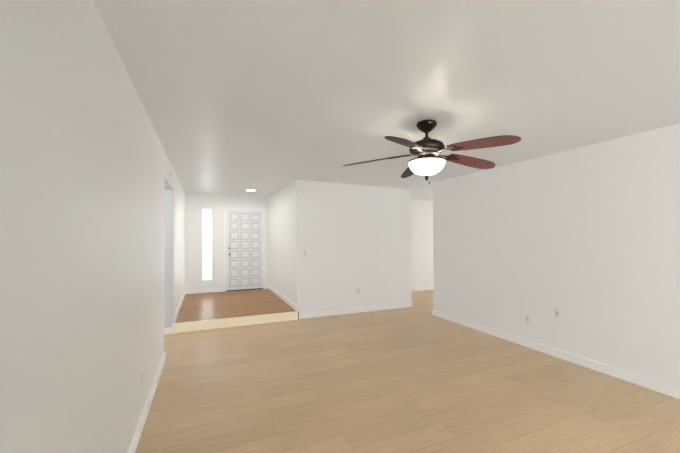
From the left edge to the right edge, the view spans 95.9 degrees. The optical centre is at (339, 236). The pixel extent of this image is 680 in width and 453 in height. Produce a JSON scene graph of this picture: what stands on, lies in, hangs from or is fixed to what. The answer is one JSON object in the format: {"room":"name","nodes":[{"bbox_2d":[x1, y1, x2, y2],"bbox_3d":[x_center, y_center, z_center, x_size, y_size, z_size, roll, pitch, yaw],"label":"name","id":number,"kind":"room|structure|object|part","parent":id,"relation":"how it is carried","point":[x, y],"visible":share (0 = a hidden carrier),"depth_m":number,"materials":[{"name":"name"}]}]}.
{"room":"empty living room","nodes":[
{"label":"empty living room","id":0,"kind":"room"},
{"bbox_2d":[0,0,184,452],"bbox_3d":[-1.434,0.218,1.752,0.300,2.550,12.290,0,0,-24],"label":"wall","id":1,"kind":"structure","parent":0,"point":[82,174],"depth_m":1.20,"materials":[{"name":"paint"}]},
{"bbox_2d":[140,368,142,386],"bbox_3d":[-1.547,1.095,2.392,0.009,0.116,0.070,0,0,-24],"label":"electrical outlet plate","id":2,"kind":"object","parent":1,"relation":"attached to","point":[141,376],"visible":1,"depth_m":2.38,"materials":[{"name":"white plastic"}]},
{"bbox_2d":[128,352,165,452],"bbox_3d":[-0.558,1.437,-0.018,0.134,0.100,8.114,0,0,-24],"label":"baseboard","id":3,"kind":"structure","parent":1,"relation":"attached to","point":[136,436],"depth_m":2.53,"materials":[{"name":"white paint"}]},
{"bbox_2d":[164,327,173,334],"bbox_3d":[-2.729,1.381,4.715,0.300,0.245,0.014,0,0,-24],"label":"baseboard","id":4,"kind":"structure","parent":1,"relation":"attached to","point":[169,330],"depth_m":4.75,"materials":[{"name":"white paint"}]},
{"bbox_2d":[174,290,185,332],"bbox_3d":[-3.142,1.386,6.052,0.014,0.245,2.794,0,0,-24],"label":"baseboard","id":5,"kind":"structure","parent":1,"relation":"attached to","point":[178,309],"depth_m":5.51,"materials":[{"name":"white paint"}]},
{"bbox_2d":[185,194,268,291],"bbox_3d":[-2.817,0.240,7.788,1.995,2.550,0.120,0,0,-24],"label":"wall","id":6,"kind":"structure","parent":0,"point":[195,204],"depth_m":7.57,"materials":[{"name":"white paint"}]},
{"bbox_2d":[186,288,222,293],"bbox_3d":[-3.300,1.319,7.500,0.823,0.100,0.014,0,0,-24],"label":"baseboard","id":7,"kind":"structure","parent":6,"relation":"attached to","point":[208,290],"depth_m":7.49,"materials":[{"name":"white paint"}]},
{"bbox_2d":[201,208,212,280],"bbox_3d":[-3.271,0.191,7.559,0.264,1.783,0.056,0,0,-24],"label":"sidelight window","id":8,"kind":"structure","parent":6,"relation":"in","point":[206,244],"depth_m":7.56,"materials":[{"name":"white glass"}]},
{"bbox_2d":[226,210,262,289],"bbox_3d":[-2.455,0.331,7.929,0.902,2.035,0.067,0,0,-24],"label":"front door","id":9,"kind":"structure","parent":6,"relation":"in","point":[245,244],"depth_m":7.90,"materials":[{"name":"white paint"}]},
{"bbox_2d":[224,207,265,291],"bbox_3d":[-2.458,0.308,7.937,1.036,2.124,0.132,0,0,-24],"label":"door frame","id":10,"kind":"structure","parent":6,"relation":"attached to","point":[264,238],"depth_m":7.87,"materials":[{"name":"white paint"}]},
{"bbox_2d":[172,289,298,332],"bbox_3d":[-2.277,1.438,6.546,2.035,0.145,2.980,0,0,-24],"label":"floor","id":11,"kind":"structure","parent":0,"point":[212,305],"depth_m":5.75,"materials":[{"name":"brown wood"}]},
{"bbox_2d":[174,311,297,324],"bbox_3d":[-1.686,1.370,5.193,1.995,0.022,0.034,0,0,-24],"label":"step edge","id":12,"kind":"object","parent":11,"relation":"attached to","point":[234,318],"depth_m":5.14,"materials":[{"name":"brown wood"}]},
{"bbox_2d":[226,288,262,290],"bbox_3d":[-2.456,1.360,7.928,0.906,0.020,0.104,0,0,-24],"label":"threshold","id":13,"kind":"object","parent":11,"relation":"on","point":[244,289],"visible":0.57,"depth_m":7.87,"materials":[{"name":"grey metal"}]},
{"bbox_2d":[269,180,410,312],"bbox_3d":[-0.191,0.239,7.439,2.540,2.550,2.860,0,0,-24],"label":"wall","id":14,"kind":"structure","parent":0,"point":[350,238],"depth_m":6.11,"materials":[{"name":"white paint"}]},
{"bbox_2d":[268,285,296,310],"bbox_3d":[-1.337,1.317,6.869,0.015,0.100,2.740,0,0,-24],"label":"baseboard","id":15,"kind":"structure","parent":14,"relation":"attached to","point":[290,303],"depth_m":6.56,"materials":[{"name":"white paint"}]},
{"bbox_2d":[299,302,411,318],"bbox_3d":[0.384,1.459,6.118,2.568,0.100,0.014,0,0,-24],"label":"baseboard","id":16,"kind":"structure","parent":14,"relation":"attached to","point":[348,311],"depth_m":6.05,"materials":[{"name":"white paint"}]},
{"bbox_2d":[94,0,679,200],"bbox_3d":[1.626,-1.101,3.283,10.000,0.100,13.200,0,0,-24],"label":"ceiling","id":17,"kind":"structure","parent":0,"point":[266,98],"depth_m":2.07,"materials":[{"name":"grey paint"}]},
{"bbox_2d":[343,119,520,183],"bbox_3d":[0.861,-0.767,2.848,1.494,0.572,1.536,0,0,-24],"label":"ceiling fan","id":18,"kind":"object","parent":17,"relation":"hanging from","point":[428,160],"visible":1,"depth_m":2.73,"materials":[{"name":"brown wood"}]},
{"bbox_3d":[0.317,-0.737,2.977,0.485,0.083,0.426,0,0,-24],"label":"blade","id":19,"kind":"part","parent":18,"relation":"part of","materials":[{"name":"brown wood"}]},
{"bbox_3d":[0.516,-0.739,2.420,0.521,0.083,0.376,0,0,-24],"label":"blade","id":20,"kind":"part","parent":18,"relation":"part of","materials":[{"name":"brown wood"}]},
{"bbox_3d":[0.783,-0.736,3.349,0.300,0.083,0.554,0,0,-24],"label":"blade","id":21,"kind":"part","parent":18,"relation":"part of","materials":[{"name":"brown wood"}]},
{"bbox_3d":[0.802,-0.629,2.838,0.332,0.128,0.332,0,0,-24],"label":"lamp shade","id":22,"kind":"part","parent":18,"relation":"part of","materials":[{"name":"white glass"}]},
{"bbox_3d":[1.292,-0.737,3.011,0.574,0.083,0.171,0,0,-24],"label":"blade","id":23,"kind":"part","parent":18,"relation":"part of","materials":[{"name":"brown wood"}]},
{"bbox_3d":[1.118,-0.739,2.433,0.243,0.083,0.570,0,0,-24],"label":"blade","id":24,"kind":"part","parent":18,"relation":"part of","materials":[{"name":"brown wood"}]},
{"bbox_2d":[135,289,679,452],"bbox_3d":[1.626,1.549,3.273,10.000,0.100,13.200,0,0,-24],"label":"floor","id":25,"kind":"structure","parent":0,"point":[417,377],"depth_m":2.89,"materials":[{"name":"brown wood"}]},
{"bbox_2d":[411,200,432,287],"bbox_3d":[2.549,0.244,8.875,3.630,2.550,0.120,0,0,-24],"label":"wall","id":26,"kind":"structure","parent":0,"point":[421,243],"depth_m":8.71,"materials":[{"name":"white paint"}]},
{"bbox_2d":[411,286,432,290],"bbox_3d":[2.576,1.468,8.809,3.630,0.100,0.014,0,0,-24],"label":"baseboard","id":27,"kind":"structure","parent":26,"relation":"attached to","point":[421,288],"depth_m":8.69,"materials":[{"name":"white paint"}]},
{"bbox_2d":[433,123,679,387],"bbox_3d":[3.588,0.219,1.969,0.120,2.550,8.670,0,0,-24],"label":"wall","id":28,"kind":"structure","parent":0,"point":[585,240],"depth_m":3.62,"materials":[{"name":"white paint"}]},
{"bbox_2d":[525,314,529,323],"bbox_3d":[2.555,1.122,4.172,0.009,0.116,0.070,0,0,-24],"label":"electrical outlet plate","id":29,"kind":"object","parent":28,"relation":"attached to","point":[527,318],"visible":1,"depth_m":4.17,"materials":[{"name":"white plastic"}]},
{"bbox_2d":[432,310,679,398],"bbox_3d":[3.499,1.444,1.999,0.014,0.100,8.564,0,0,-24],"label":"baseboard","id":30,"kind":"structure","parent":28,"relation":"attached to","point":[657,386],"depth_m":3.60,"materials":[{"name":"white paint"}]},
{"bbox_2d":[554,308,559,317],"bbox_3d":[2.703,0.951,3.822,0.018,0.116,0.070,0,0,-24],"label":"electrical outlet plate","id":31,"kind":"object","parent":28,"relation":"attached to","point":[556,312],"visible":1,"depth_m":3.82,"materials":[{"name":"white plastic"}]}
]}

